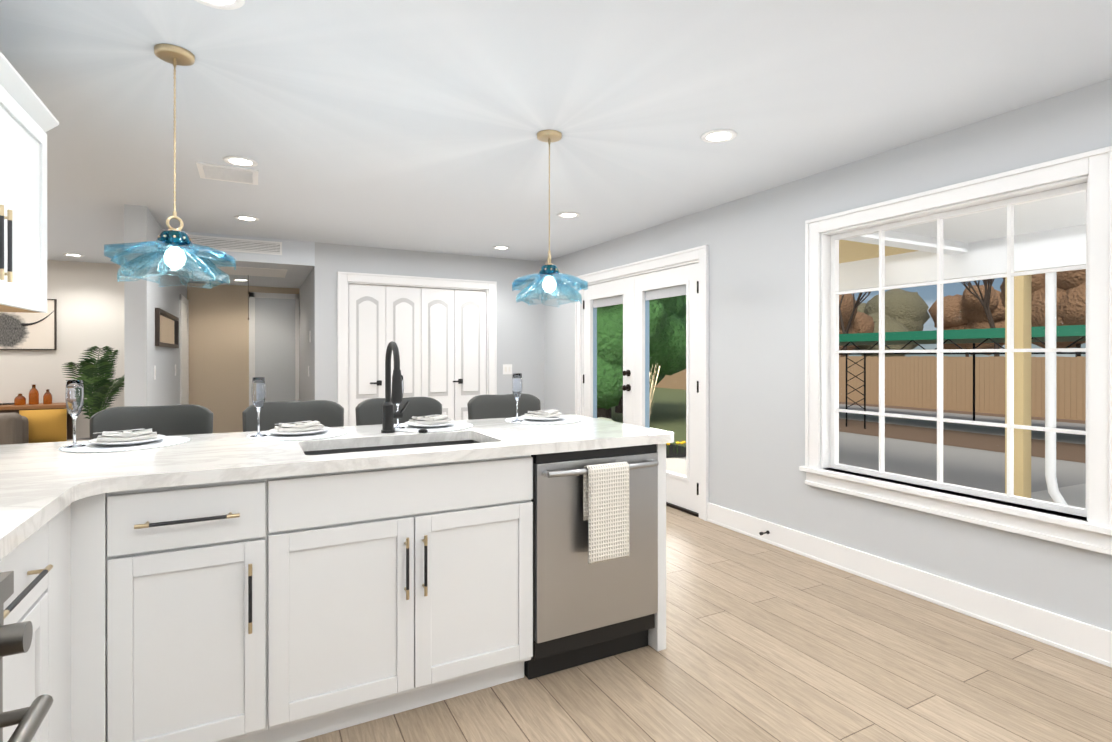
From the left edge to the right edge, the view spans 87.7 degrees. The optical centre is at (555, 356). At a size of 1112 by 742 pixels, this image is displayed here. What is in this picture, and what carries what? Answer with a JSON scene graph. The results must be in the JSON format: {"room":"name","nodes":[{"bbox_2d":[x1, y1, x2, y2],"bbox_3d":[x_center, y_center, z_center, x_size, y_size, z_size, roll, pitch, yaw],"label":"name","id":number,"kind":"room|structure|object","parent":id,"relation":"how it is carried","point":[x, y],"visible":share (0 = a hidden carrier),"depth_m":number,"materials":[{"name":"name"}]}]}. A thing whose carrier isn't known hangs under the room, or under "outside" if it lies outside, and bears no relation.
{"room":"kitchen","nodes":[
{"label":"kitchen","id":0,"kind":"room"},
{"bbox_2d":[0,260,123,438],"bbox_3d":[-7.687,0.059,6.166,6.160,2.440,0.120,0,0,-28],"label":"wall","id":1,"kind":"structure","parent":0,"point":[89,296],"depth_m":7.05,"materials":[{"name":"white"}]},
{"bbox_2d":[0,299,56,349],"bbox_3d":[-6.564,-0.387,6.662,1.250,0.610,0.042,0,0,-28],"label":"art","id":2,"kind":"object","parent":1,"relation":"attached to","point":[55,324],"visible":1,"depth_m":6.93,"materials":[{"name":"brown"}]},
{"bbox_2d":[0,300,53,348],"bbox_3d":[-6.569,-0.387,6.670,1.226,0.586,0.025,0,0,-28],"label":"art panel","id":3,"kind":"object","parent":2,"relation":"attached to","point":[15,333],"visible":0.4,"depth_m":6.83,"materials":[{"name":"paper"}]},
{"bbox_2d":[124,204,186,405],"bbox_3d":[-4.043,0.059,6.001,0.140,2.440,3.560,0,0,-28],"label":"wall","id":4,"kind":"structure","parent":0,"point":[143,353],"depth_m":4.49,"materials":[{"name":"grey"}]},
{"bbox_2d":[155,308,178,347],"bbox_3d":[-3.667,-0.251,5.469,0.030,0.320,1.450,0,0,-28],"label":"mirror","id":5,"kind":"object","parent":4,"relation":"attached to","point":[166,329],"visible":1,"depth_m":5.32,"materials":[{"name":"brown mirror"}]},
{"bbox_2d":[182,302,186,404],"bbox_3d":[-4.390,0.317,6.824,0.009,1.898,0.680,0,0,-28],"label":"hall door","id":6,"kind":"structure","parent":4,"relation":"in","point":[184,353],"depth_m":6.83,"materials":[{"name":"white"}]},
{"bbox_2d":[180,294,188,404],"bbox_3d":[-4.387,0.288,6.826,0.018,1.980,0.820,0,0,-28],"label":"door frame","id":7,"kind":"structure","parent":4,"relation":"attached to","point":[182,299],"depth_m":6.66,"materials":[{"name":"white"}]},
{"bbox_2d":[163,229,314,287],"bbox_3d":[-3.521,-1.042,6.533,1.280,0.240,2.200,0,0,-28],"label":"ceiling soffit","id":8,"kind":"structure","parent":0,"point":[296,260],"depth_m":5.83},
{"bbox_2d":[187,234,281,254],"bbox_3d":[-3.078,-1.068,5.517,0.840,0.129,0.010,0,0,-28],"label":"supply air vent","id":9,"kind":"object","parent":8,"relation":"attached to","point":[245,245],"visible":0.73,"depth_m":5.54,"materials":[{"name":"white"}]},
{"bbox_2d":[213,265,286,277],"bbox_3d":[-3.294,-0.917,6.229,0.700,0.008,0.650,0,0,-28],"label":"ceiling access panel","id":10,"kind":"object","parent":8,"relation":"attached to","point":[263,272],"visible":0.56,"depth_m":6.19,"materials":[{"name":"white"}]},
{"bbox_2d":[248,275,248,319],"bbox_3d":[-3.439,-0.663,6.466,0.016,0.501,0.016,0,0,-28],"label":"pull cord","id":11,"kind":"object","parent":10,"relation":"hanging from","point":[248,297],"visible":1,"depth_m":6.46,"materials":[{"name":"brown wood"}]},
{"bbox_2d":[187,283,298,432],"bbox_3d":[-4.007,0.057,7.590,1.400,2.440,0.120,0,0,-28],"label":"wall","id":12,"kind":"structure","parent":0,"point":[218,353],"depth_m":7.38,"materials":[{"name":"beige"}]},
{"bbox_2d":[249,292,298,405],"bbox_3d":[-3.728,0.217,7.658,0.598,2.120,0.018,0,0,-28],"label":"door frame","id":13,"kind":"structure","parent":12,"relation":"attached to","point":[252,296],"depth_m":7.56,"materials":[{"name":"white"}]},
{"bbox_2d":[255,298,294,401],"bbox_3d":[-3.720,0.245,7.666,0.480,2.038,0.011,0,0,-28],"label":"hall door","id":14,"kind":"structure","parent":12,"relation":"in","point":[275,342],"depth_m":7.67,"materials":[{"name":"white"}]},
{"bbox_2d":[299,268,313,400],"bbox_3d":[-2.929,0.058,6.913,0.120,2.440,2.080,0,0,-28],"label":"wall","id":15,"kind":"structure","parent":0,"point":[306,326],"depth_m":6.75,"materials":[{"name":"grey"}]},
{"bbox_2d":[314,242,543,410],"bbox_3d":[-1.320,0.058,6.515,2.600,2.440,0.120,0,0,-28],"label":"wall","id":16,"kind":"structure","parent":0,"point":[520,337],"depth_m":6.51,"materials":[{"name":"grey"}]},
{"bbox_2d":[348,284,485,425],"bbox_3d":[-1.484,0.252,6.375,1.520,2.028,0.090,0,0,-28],"label":"closet doors","id":17,"kind":"structure","parent":16,"relation":"in","point":[437,337],"depth_m":6.38,"materials":[{"name":"white"}]},
{"bbox_2d":[337,272,496,425],"bbox_3d":[-1.499,0.201,6.404,1.750,2.155,0.150,0,0,-28],"label":"trim","id":18,"kind":"structure","parent":16,"relation":"attached to","point":[344,279],"depth_m":6.23,"materials":[{"name":"white"}]},
{"bbox_2d":[503,364,511,373],"bbox_3d":[-0.573,0.148,6.834,0.118,0.118,0.010,0,0,-28],"label":"light switch","id":19,"kind":"object","parent":16,"relation":"attached to","point":[507,368],"visible":1,"depth_m":6.83,"materials":[{"name":"white"}]},
{"bbox_2d":[0,0,1111,263],"bbox_3d":[-3.195,-1.186,2.102,10.340,0.060,11.750,0,0,-28],"label":"ceiling","id":20,"kind":"structure","parent":0,"point":[406,124],"depth_m":2.61,"materials":[{"name":"paint"}]},
{"bbox_2d":[63,253,82,256],"bbox_3d":[-5.486,-1.158,6.575,0.184,0.006,0.184,0,0,-28],"label":"recessed light","id":21,"kind":"object","parent":20,"relation":"in","point":[75,255],"visible":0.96,"depth_m":6.58,"materials":[{"name":"white"}]},
{"bbox_2d":[154,44,194,250],"bbox_3d":[-1.450,-0.783,2.200,0.133,0.746,0.135,0,0,-28],"label":"pendant light","id":22,"kind":"object","parent":20,"relation":"hanging from","point":[175,55],"depth_m":2.19,"materials":[{"name":"gold metal"}]},
{"bbox_2d":[164,248,184,267],"bbox_3d":[-1.450,-0.376,2.200,0.068,0.080,0.068,0,0,-28],"label":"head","id":23,"kind":"object","parent":22,"relation":"attached to","point":[176,261],"depth_m":2.18},
{"bbox_2d":[104,240,235,271],"bbox_3d":[-1.450,-0.389,2.200,0.409,0.091,0.433,0,0,-28],"label":"shade","id":24,"kind":"object","parent":23,"relation":"attached to","point":[210,255],"visible":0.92,"depth_m":2.12,"materials":[{"name":"blue glass"}]},
{"bbox_2d":[117,249,228,288],"bbox_3d":[-1.450,-0.338,2.200,0.363,0.132,0.344,0,0,-28],"label":"shade","id":25,"kind":"object","parent":23,"relation":"attached to","point":[127,266],"visible":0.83,"depth_m":2.14,"materials":[{"name":"blue glass"}]},
{"bbox_2d":[195,0,244,9],"bbox_3d":[-1.085,-1.151,1.826,0.184,0.006,0.184,0,0,-28],"label":"recessed light","id":26,"kind":"object","parent":20,"relation":"in","point":[227,4],"visible":1,"depth_m":1.88,"materials":[{"name":"white"}]},
{"bbox_2d":[196,162,258,184],"bbox_3d":[-2.065,-1.154,3.650,0.330,0.008,0.330,0,0,-28],"label":"ceiling vent","id":27,"kind":"object","parent":20,"relation":"in","point":[226,173],"visible":1,"depth_m":3.63,"materials":[{"name":"white"}]},
{"bbox_2d":[223,156,257,166],"bbox_3d":[-1.863,-1.154,3.417,0.184,0.006,0.184,0,0,-28],"label":"recessed light","id":28,"kind":"object","parent":20,"relation":"in","point":[240,161],"visible":0.98,"depth_m":3.41,"materials":[{"name":"white"}]},
{"bbox_2d":[234,215,258,220],"bbox_3d":[-2.580,-1.155,4.825,0.184,0.006,0.184,0,0,-28],"label":"recessed light","id":29,"kind":"object","parent":20,"relation":"in","point":[245,218],"visible":0.98,"depth_m":4.82,"materials":[{"name":"white"}]},
{"bbox_2d":[493,246,509,249],"bbox_3d":[-0.579,-1.157,6.134,0.184,0.006,0.184,0,0,-28],"label":"recessed light","id":30,"kind":"object","parent":20,"relation":"in","point":[500,247],"visible":0.98,"depth_m":6.12,"materials":[{"name":"white"}]},
{"bbox_2d":[537,130,561,273],"bbox_3d":[-0.035,-0.784,3.010,0.132,0.746,0.132,0,0,-28],"label":"pendant light","id":31,"kind":"object","parent":20,"relation":"hanging from","point":[548,136],"depth_m":2.99,"materials":[{"name":"gold metal"}]},
{"bbox_2d":[543,279,555,291],"bbox_3d":[-0.035,-0.377,3.011,0.068,0.080,0.068,0,0,-28],"label":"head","id":32,"kind":"object","parent":31,"relation":"attached to","point":[549,289],"depth_m":2.99},
{"bbox_2d":[516,279,581,306],"bbox_3d":[-0.035,-0.338,3.011,0.336,0.135,0.337,0,0,-28],"label":"shade","id":33,"kind":"object","parent":32,"relation":"attached to","point":[574,297],"visible":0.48,"depth_m":2.96,"materials":[{"name":"blue glass"}]},
{"bbox_2d":[512,272,587,292],"bbox_3d":[-0.035,-0.390,3.011,0.402,0.091,0.400,0,0,-28],"label":"shade","id":34,"kind":"object","parent":32,"relation":"attached to","point":[561,279],"visible":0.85,"depth_m":2.91,"materials":[{"name":"blue glass"}]},
{"bbox_2d":[557,212,579,217],"bbox_3d":[0.102,-1.155,4.707,0.184,0.006,0.184,0,0,-28],"label":"recessed light","id":35,"kind":"object","parent":20,"relation":"in","point":[568,214],"visible":1,"depth_m":4.69,"materials":[{"name":"white"}]},
{"bbox_2d":[701,129,736,142],"bbox_3d":[0.851,-1.153,3.022,0.184,0.006,0.184,0,0,-28],"label":"recessed light","id":36,"kind":"object","parent":20,"relation":"in","point":[719,136],"visible":1,"depth_m":3.02,"materials":[{"name":"white"}]},
{"bbox_2d":[298,506,1111,741],"bbox_3d":[-3.195,1.309,2.105,10.340,0.050,11.750,0,0,-28],"label":"floor","id":37,"kind":"structure","parent":0,"point":[766,642],"depth_m":2.30,"materials":[{"name":"brown wood"}]},
{"bbox_2d":[0,522,47,741],"bbox_3d":[-1.387,0.831,1.029,0.618,0.908,0.540,0,0,-28],"label":"base cabinet","id":38,"kind":"object","parent":37,"relation":"on","point":[25,675],"depth_m":1.29,"materials":[{"name":"white"}]},
{"bbox_2d":[0,571,52,741],"bbox_3d":[-1.015,0.810,0.479,0.766,0.952,0.765,0,0,-28],"label":"range","id":39,"kind":"object","parent":37,"relation":"on","point":[15,638],"visible":1,"depth_m":0.91,"materials":[{"name":"silver metal"}]},
{"bbox_2d":[0,403,72,439],"bbox_3d":[-6.355,0.915,6.555,1.380,0.725,0.408,0,0,-28],"label":"console table","id":40,"kind":"object","parent":37,"relation":"on","point":[13,408],"visible":0.17,"depth_m":6.61,"materials":[{"name":"brown wood"}]},
{"bbox_2d":[14,394,25,404],"bbox_3d":[-6.149,0.487,6.636,0.100,0.130,0.100,0,0,-28],"label":"bottle","id":41,"kind":"object","parent":40,"relation":"on","point":[19,399],"visible":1,"depth_m":6.61,"materials":[{"name":"orange glass"}]},
{"bbox_2d":[29,384,38,404],"bbox_3d":[-6.070,0.437,6.722,0.090,0.230,0.090,0,0,-28],"label":"bottle","id":42,"kind":"object","parent":40,"relation":"on","point":[33,396],"visible":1,"depth_m":6.69,"materials":[{"name":"orange glass"}]},
{"bbox_2d":[43,389,51,403],"bbox_3d":[-5.946,0.467,6.765,0.080,0.170,0.080,0,0,-28],"label":"bottle","id":43,"kind":"object","parent":40,"relation":"on","point":[47,397],"visible":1,"depth_m":6.74,"materials":[{"name":"orange glass"}]},
{"bbox_2d":[48,492,111,741],"bbox_3d":[-1.516,0.831,1.356,0.693,0.908,0.279,0,0,-28],"label":"base cabinet","id":44,"kind":"object","parent":37,"relation":"on","point":[80,535],"depth_m":1.60,"materials":[{"name":"white"}]},
{"bbox_2d":[0,470,119,559],"bbox_3d":[-1.376,0.355,1.118,0.720,0.040,0.690,0,0,-28],"label":"countertop","id":45,"kind":"structure","parent":44,"relation":"on","point":[42,484],"depth_m":1.41,"materials":[{"name":"white stone"}]},
{"bbox_2d":[62,346,123,439],"bbox_3d":[-5.204,0.577,6.651,0.716,1.402,0.826,0,0,-28],"label":"palm plant","id":46,"kind":"object","parent":37,"relation":"on","point":[97,398],"visible":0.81,"depth_m":6.51,"materials":[{"name":"green plant"}]},
{"bbox_2d":[112,476,295,741],"bbox_3d":[-1.234,0.830,1.976,0.553,0.908,0.600,0,0,-28],"label":"base cabinet","id":47,"kind":"object","parent":37,"relation":"on","point":[291,608],"depth_m":1.74,"materials":[{"name":"white"}]},
{"bbox_2d":[0,450,123,469],"bbox_3d":[-1.717,0.354,1.702,0.660,0.040,0.360,0,0,-28],"label":"countertop","id":48,"kind":"structure","parent":47,"relation":"on","point":[31,459],"depth_m":1.88,"materials":[{"name":"white stone"}]},
{"bbox_2d":[0,414,673,490],"bbox_3d":[-0.877,0.354,2.305,2.708,0.040,0.948,0,0,-28],"label":"countertop","id":49,"kind":"structure","parent":47,"relation":"on","point":[214,457],"depth_m":2.11,"materials":[{"name":"white stone"}]},
{"bbox_2d":[58,436,189,452],"bbox_3d":[-1.634,0.331,2.206,0.406,0.004,0.406,0,0,-28],"label":"placemat","id":50,"kind":"object","parent":49,"relation":"on","point":[165,441],"visible":0.62,"depth_m":2.13,"materials":[{"name":"white fabric"}]},
{"bbox_2d":[63,380,85,447],"bbox_3d":[-1.765,0.207,2.120,0.066,0.243,0.066,0,0,-28],"label":"flute","id":51,"kind":"object","parent":50,"relation":"on","point":[74,395],"visible":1,"depth_m":2.10,"materials":[{"name":"clear glass"}]},
{"bbox_2d":[87,434,164,445],"bbox_3d":[-1.634,0.319,2.206,0.240,0.018,0.240,0,0,-28],"label":"plate","id":52,"kind":"object","parent":50,"relation":"on","point":[130,442],"visible":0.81,"depth_m":2.16,"materials":[{"name":"white ceramic"}]},
{"bbox_2d":[93,428,156,440],"bbox_3d":[-1.638,0.298,2.203,0.194,0.036,0.080,0,0,-36],"label":"napkin","id":53,"kind":"object","parent":52,"relation":"on","point":[127,435],"visible":1,"depth_m":2.18,"materials":[{"name":"grey fabric"}]},
{"bbox_2d":[246,428,348,440],"bbox_3d":[-1.102,0.330,2.485,0.406,0.004,0.406,0,0,-28],"label":"placemat","id":54,"kind":"object","parent":49,"relation":"on","point":[328,433],"visible":0.69,"depth_m":2.39,"materials":[{"name":"white fabric"}]},
{"bbox_2d":[250,377,266,436],"bbox_3d":[-1.234,0.206,2.399,0.066,0.243,0.066,0,0,-28],"label":"flute","id":55,"kind":"object","parent":54,"relation":"on","point":[258,392],"visible":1,"depth_m":2.38,"materials":[{"name":"clear glass"}]},
{"bbox_2d":[269,426,328,434],"bbox_3d":[-1.102,0.319,2.485,0.240,0.018,0.240,0,0,-28],"label":"plate","id":56,"kind":"object","parent":54,"relation":"on","point":[313,431],"visible":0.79,"depth_m":2.44,"materials":[{"name":"white ceramic"}]},
{"bbox_2d":[274,421,323,430],"bbox_3d":[-1.107,0.297,2.482,0.194,0.036,0.080,0,0,-36],"label":"napkin","id":57,"kind":"object","parent":56,"relation":"on","point":[307,425],"visible":1,"depth_m":2.46,"materials":[{"name":"grey fabric"}]},
{"bbox_2d":[303,440,479,454],"bbox_3d":[-0.612,0.481,2.283,0.736,0.212,0.381,0,0,-28],"label":"sink","id":58,"kind":"object","parent":49,"relation":"in","point":[349,450],"visible":0.02,"depth_m":2.44,"materials":[{"name":"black metal"}]},
{"bbox_2d":[381,341,408,432],"bbox_3d":[-0.679,0.133,2.481,0.106,0.400,0.230,0,0,-28],"label":"faucet","id":59,"kind":"object","parent":49,"relation":"on","point":[389,413],"visible":1,"depth_m":2.52,"materials":[{"name":"black"}]},
{"bbox_2d":[394,422,472,431],"bbox_3d":[-0.598,0.330,2.750,0.406,0.004,0.406,0,0,-28],"label":"placemat","id":60,"kind":"object","parent":49,"relation":"on","point":[450,427],"visible":0.6,"depth_m":2.69,"materials":[{"name":"white fabric"}]},
{"bbox_2d":[394,375,404,428],"bbox_3d":[-0.729,0.206,2.664,0.066,0.243,0.066,0,0,-28],"label":"flute","id":61,"kind":"object","parent":60,"relation":"on","point":[397,426],"visible":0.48,"depth_m":2.66,"materials":[{"name":"clear glass"}]},
{"bbox_2d":[405,420,455,426],"bbox_3d":[-0.598,0.319,2.750,0.240,0.018,0.240,0,0,-28],"label":"plate","id":62,"kind":"object","parent":60,"relation":"on","point":[431,425],"visible":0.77,"depth_m":2.69,"materials":[{"name":"white ceramic"}]},
{"bbox_2d":[409,415,451,423],"bbox_3d":[-0.602,0.297,2.747,0.194,0.036,0.080,0,0,-36],"label":"napkin","id":63,"kind":"object","parent":62,"relation":"on","point":[430,419],"visible":1,"depth_m":2.72,"materials":[{"name":"grey fabric"}]},
{"bbox_2d":[505,416,581,424],"bbox_3d":[-0.066,0.330,3.029,0.406,0.004,0.406,0,0,-28],"label":"placemat","id":64,"kind":"object","parent":49,"relation":"on","point":[566,420],"visible":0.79,"depth_m":2.94,"materials":[{"name":"white fabric"}]},
{"bbox_2d":[511,373,522,421],"bbox_3d":[-0.198,0.206,2.943,0.066,0.243,0.066,0,0,-28],"label":"flute","id":65,"kind":"object","parent":64,"relation":"on","point":[517,385],"visible":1,"depth_m":2.92,"materials":[{"name":"clear glass"}]},
{"bbox_2d":[521,415,565,420],"bbox_3d":[-0.066,0.318,3.029,0.240,0.018,0.240,0,0,-28],"label":"plate","id":66,"kind":"object","parent":64,"relation":"on","point":[543,418],"visible":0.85,"depth_m":2.96,"materials":[{"name":"white ceramic"}]},
{"bbox_2d":[525,409,561,417],"bbox_3d":[-0.071,0.297,3.025,0.194,0.036,0.080,0,0,-36],"label":"napkin","id":67,"kind":"object","parent":66,"relation":"on","point":[547,413],"visible":1,"depth_m":3.00,"materials":[{"name":"grey fabric"}]},
{"bbox_2d":[296,476,532,741],"bbox_3d":[-0.663,0.939,2.276,0.986,0.690,0.600,0,0,-28],"label":"base cabinet","id":68,"kind":"object","parent":37,"relation":"on","point":[409,596],"depth_m":2.02,"materials":[{"name":"white"}]},
{"bbox_2d":[524,444,658,679],"bbox_3d":[0.058,0.831,2.610,0.586,0.905,0.669,0,0,-28],"label":"dishwasher","id":69,"kind":"object","parent":37,"relation":"on","point":[584,612],"visible":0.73,"depth_m":2.34,"materials":[{"name":"grey metal"}]},
{"bbox_2d":[583,462,628,563],"bbox_3d":[0.203,0.619,2.322,0.190,0.382,0.045,0,0,-28],"label":"hanging towel","id":70,"kind":"object","parent":69,"relation":"hanging from","point":[606,501],"visible":1,"depth_m":2.30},
{"bbox_3d":[-5.169,1.231,4.457,2.212,0.100,0.834,0,0,-28],"label":"sofa legs","id":71,"kind":"object","parent":37,"relation":"on","visible":0},
{"bbox_2d":[0,413,85,444],"bbox_3d":[-5.174,0.811,4.465,2.330,0.740,0.970,0,0,-28],"label":"sofa","id":72,"kind":"object","parent":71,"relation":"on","point":[14,428],"visible":0.23,"depth_m":4.47,"materials":[{"name":"brown fabric"}]},
{"bbox_2d":[19,409,66,442],"bbox_3d":[-4.348,0.602,4.904,0.310,0.310,0.140,0,0,-28],"label":"pillow","id":73,"kind":"object","parent":72,"relation":"on","point":[48,425],"visible":0.75,"depth_m":4.87,"materials":[{"name":"fabric"}]},
{"bbox_2d":[544,78,1111,630],"bbox_3d":[1.312,0.061,4.469,0.160,2.440,11.750,0,0,-28],"label":"wall","id":74,"kind":"structure","parent":0,"point":[756,242],"depth_m":3.76,"materials":[{"name":"grey"}]},
{"bbox_2d":[583,263,698,512],"bbox_3d":[0.726,0.248,5.446,0.142,2.010,1.838,0,0,-28],"label":"doors","id":75,"kind":"structure","parent":74,"relation":"in","point":[633,295],"depth_m":5.31,"materials":[{"name":"white"}]},
{"bbox_2d":[575,245,708,520],"bbox_3d":[0.785,0.202,5.474,0.220,2.155,2.070,0,0,-28],"label":"door frame","id":76,"kind":"structure","parent":74,"relation":"attached to","point":[675,259],"depth_m":4.59,"materials":[{"name":"white"}]},
{"bbox_2d":[707,502,1111,667],"bbox_3d":[1.871,1.210,3.211,0.022,0.145,8.700,0,0,-28],"label":"baseboard","id":77,"kind":"structure","parent":74,"relation":"attached to","point":[1080,638],"depth_m":2.98,"materials":[{"name":"white"}]},
{"bbox_2d":[799,146,1111,554],"bbox_3d":[2.000,-0.027,3.062,0.170,1.685,1.564,0,0,-28],"label":"window","id":78,"kind":"structure","parent":74,"relation":"in","point":[1092,531],"depth_m":2.87,"materials":[{"name":"white"}]},
{"bbox_2d":[839,192,1085,291],"bbox_3d":[4.462,-1.011,2.083,3.198,0.510,11.900,0,0,-28],"label":"porch roof","id":79,"kind":"structure","parent":74,"relation":"attached to","point":[974,245],"depth_m":5.10,"materials":[{"name":"paint"}]},
{"bbox_2d":[1045,272,1066,504],"bbox_3d":[4.344,0.350,4.890,0.080,2.219,0.343,0,0,-28],"label":"downspout","id":80,"kind":"object","parent":79,"relation":"attached to","point":[1050,389],"depth_m":4.98,"materials":[{"name":"white"}]},
{"bbox_3d":[-1.108,0.067,-0.302,0.120,2.440,5.550,0,0,-28],"label":"wall","id":81,"kind":"structure","parent":0,"visible":0},
{"bbox_2d":[0,51,58,312],"bbox_3d":[-1.930,-0.572,1.790,0.366,0.792,1.161,0,0,-28],"label":"upper cabinet","id":82,"kind":"object","parent":81,"relation":"attached to","point":[28,119],"visible":1,"depth_m":2.09,"materials":[{"name":"white"}]},
{"label":"outside","id":83,"kind":"structure","parent":0,"visible":0},
{"bbox_2d":[676,404,1085,493],"bbox_3d":[36.676,2.497,35.991,91.760,2.276,150.000,0,0,-28],"label":"ground","id":84,"kind":"structure","parent":83,"point":[976,468],"depth_m":9.03,"materials":[{"name":"grey concrete"}]},
{"bbox_2d":[597,408,605,417],"bbox_3d":[0.898,0.169,12.016,0.320,2.596,0.320,0,0,-28],"label":"stem","id":85,"kind":"object","parent":84,"relation":"on","point":[601,412],"depth_m":11.88,"materials":[{"name":"brown"}]},
{"bbox_2d":[597,299,666,409],"bbox_3d":[0.904,-1.067,12.028,2.912,4.579,2.532,0,0,-28],"label":"bush","id":86,"kind":"object","parent":85,"relation":"attached to","point":[613,340],"depth_m":11.25,"materials":[{"name":"green plant"}]},
{"bbox_2d":[606,408,611,418],"bbox_3d":[1.175,-0.060,13.855,0.320,3.103,0.320,0,0,-28],"label":"stem","id":87,"kind":"object","parent":84,"relation":"on","point":[608,413],"depth_m":13.72,"materials":[{"name":"brown"}]},
{"bbox_2d":[649,296,685,375],"bbox_3d":[1.204,-1.928,13.765,3.848,4.729,3.589,0,0,-28],"label":"bush","id":88,"kind":"object","parent":87,"relation":"attached to","point":[664,353],"depth_m":12.70,"materials":[{"name":"green plant"}]},
{"bbox_2d":[615,394,622,412],"bbox_3d":[1.764,0.015,15.745,0.320,3.018,0.320,0,0,-28],"label":"stem","id":89,"kind":"object","parent":84,"relation":"on","point":[619,408],"depth_m":15.61,"materials":[{"name":"brown"}]},
{"bbox_2d":[649,296,685,389],"bbox_3d":[1.839,-1.538,15.671,3.329,5.252,2.850,0,0,-28],"label":"bush","id":90,"kind":"object","parent":89,"relation":"attached to","point":[680,310],"depth_m":15.48,"materials":[{"name":"green plant"}]},
{"bbox_2d":[598,366,685,457],"bbox_3d":[1.359,0.774,8.932,1.650,1.359,1.509,0,0,-28],"label":"garden bed","id":91,"kind":"object","parent":84,"relation":"on","point":[672,450],"depth_m":8.60,"materials":[{"name":"black"}]},
{"bbox_2d":[611,387,1085,507],"bbox_3d":[14.264,1.921,28.124,44.760,1.111,64.900,0,0,-28],"label":"ground cover","id":92,"kind":"structure","parent":84,"relation":"on","point":[667,399],"depth_m":11.99,"materials":[{"name":"grey concrete"}]},
{"bbox_2d":[839,291,870,356],"bbox_3d":[18.751,-1.724,36.708,4.550,7.640,5.376,0,0,-28],"label":"tree","id":93,"kind":"object","parent":84,"relation":"on","point":[856,305],"depth_m":36.51,"materials":[{"name":"brown plant"}]},
{"bbox_2d":[655,356,1085,420],"bbox_3d":[9.927,0.889,26.510,0.060,1.845,66.074,0,0,-28],"label":"fence","id":94,"kind":"object","parent":84,"relation":"on","point":[902,373],"depth_m":19.58,"materials":[{"name":"beige wood"}]},
{"bbox_2d":[839,325,1085,428],"bbox_3d":[12.933,0.603,6.192,4.500,2.249,27.315,0,0,-28],"label":"carport","id":95,"kind":"object","parent":84,"relation":"on","point":[1067,333],"depth_m":11.93,"materials":[{"name":"green"}]},
{"bbox_2d":[961,279,999,356],"bbox_3d":[23.591,-1.518,32.212,2.353,7.389,2.715,0,0,-28],"label":"tree","id":96,"kind":"object","parent":84,"relation":"on","point":[985,301],"depth_m":31.80,"materials":[{"name":"brown plant"}]},
{"bbox_2d":[1005,271,1030,497],"bbox_3d":[4.171,0.352,5.219,0.140,2.224,0.140,0,0,-28],"label":"porch post","id":97,"kind":"object","parent":84,"relation":"on","point":[1022,389],"depth_m":5.16,"materials":[{"name":"beige wood"}]},
{"bbox_2d":[1075,343,1080,356],"bbox_3d":[29.165,-0.325,32.292,0.320,5.239,0.320,0,0,-28],"label":"stem","id":98,"kind":"object","parent":84,"relation":"on","point":[1078,345],"depth_m":32.21,"materials":[{"name":"brown"}]},
{"bbox_2d":[1000,269,1085,347],"bbox_3d":[28.999,-3.851,31.900,6.660,6.862,7.358,0,0,-28],"label":"tree","id":99,"kind":"object","parent":98,"relation":"attached to","point":[1070,307],"depth_m":30.41,"materials":[{"name":"brown plant"}]},
{"bbox_3d":[-1.788,0.658,2.532,0.430,0.070,0.380,0,0,-28],"label":"seat","id":100,"kind":"object","parent":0,"visible":0},
{"bbox_2d":[89,404,212,439],"bbox_3d":[-1.876,0.441,2.700,0.477,0.426,0.144,0,0,-28],"label":"stool","id":101,"kind":"object","parent":100,"relation":"attached to","point":[183,419],"visible":0.27,"depth_m":2.73,"materials":[{"name":"fabric"}]},
{"bbox_3d":[-1.256,0.658,2.811,0.430,0.070,0.380,0,0,-28],"label":"seat","id":102,"kind":"object","parent":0,"visible":0},
{"bbox_2d":[242,400,343,431],"bbox_3d":[-1.345,0.441,2.979,0.477,0.426,0.144,0,0,-28],"label":"stool","id":103,"kind":"object","parent":102,"relation":"attached to","point":[326,413],"visible":0.33,"depth_m":3.00,"materials":[{"name":"fabric"}]},
{"bbox_3d":[-0.783,0.658,3.060,0.430,0.070,0.380,0,0,-28],"label":"seat","id":104,"kind":"object","parent":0,"visible":0},
{"bbox_2d":[355,397,441,425],"bbox_3d":[-0.871,0.441,3.228,0.477,0.426,0.144,0,0,-28],"label":"stool","id":105,"kind":"object","parent":104,"relation":"attached to","point":[368,411],"visible":0.19,"depth_m":3.26,"materials":[{"name":"fabric"}]},
{"bbox_3d":[-0.225,0.657,3.353,0.430,0.070,0.380,0,0,-28],"label":"seat","id":106,"kind":"object","parent":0,"visible":0},
{"bbox_2d":[467,393,540,419],"bbox_3d":[-0.313,0.440,3.521,0.477,0.426,0.144,0,0,-28],"label":"stool","id":107,"kind":"object","parent":106,"relation":"attached to","point":[490,406],"visible":0.35,"depth_m":3.54,"materials":[{"name":"fabric"}]},
{"bbox_3d":[30.663,0.157,43.123,0.320,4.562,0.320,0,0,-28],"label":"stem","id":108,"kind":"object","parent":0,"visible":0},
{"bbox_2d":[928,284,1004,354],"bbox_3d":[30.854,-2.643,43.188,5.253,5.080,5.836,0,0,-28],"label":"tree","id":109,"kind":"object","parent":108,"relation":"attached to","point":[972,315],"depth_m":42.15,"materials":[{"name":"brown plant"}]},
{"bbox_3d":[28.639,0.294,50.781,0.320,4.356,0.320,0,0,-28],"label":"stem","id":110,"kind":"object","parent":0,"visible":0},
{"bbox_2d":[853,289,929,356],"bbox_3d":[28.386,-2.600,50.715,7.488,6.818,7.291,0,0,-28],"label":"tree","id":111,"kind":"object","parent":110,"relation":"attached to","point":[902,307],"depth_m":48.16,"materials":[{"name":"yellow plant"}]},
{"bbox_3d":[21.469,0.222,47.747,0.320,4.123,0.320,0,0,-28],"label":"stem","id":112,"kind":"object","parent":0,"visible":0},
{"bbox_2d":[839,293,874,356],"bbox_3d":[21.846,-2.491,47.618,8.330,6.859,8.020,0,0,-28],"label":"tree","id":113,"kind":"object","parent":112,"relation":"attached to","point":[862,322],"depth_m":45.00,"materials":[{"name":"brown plant"}]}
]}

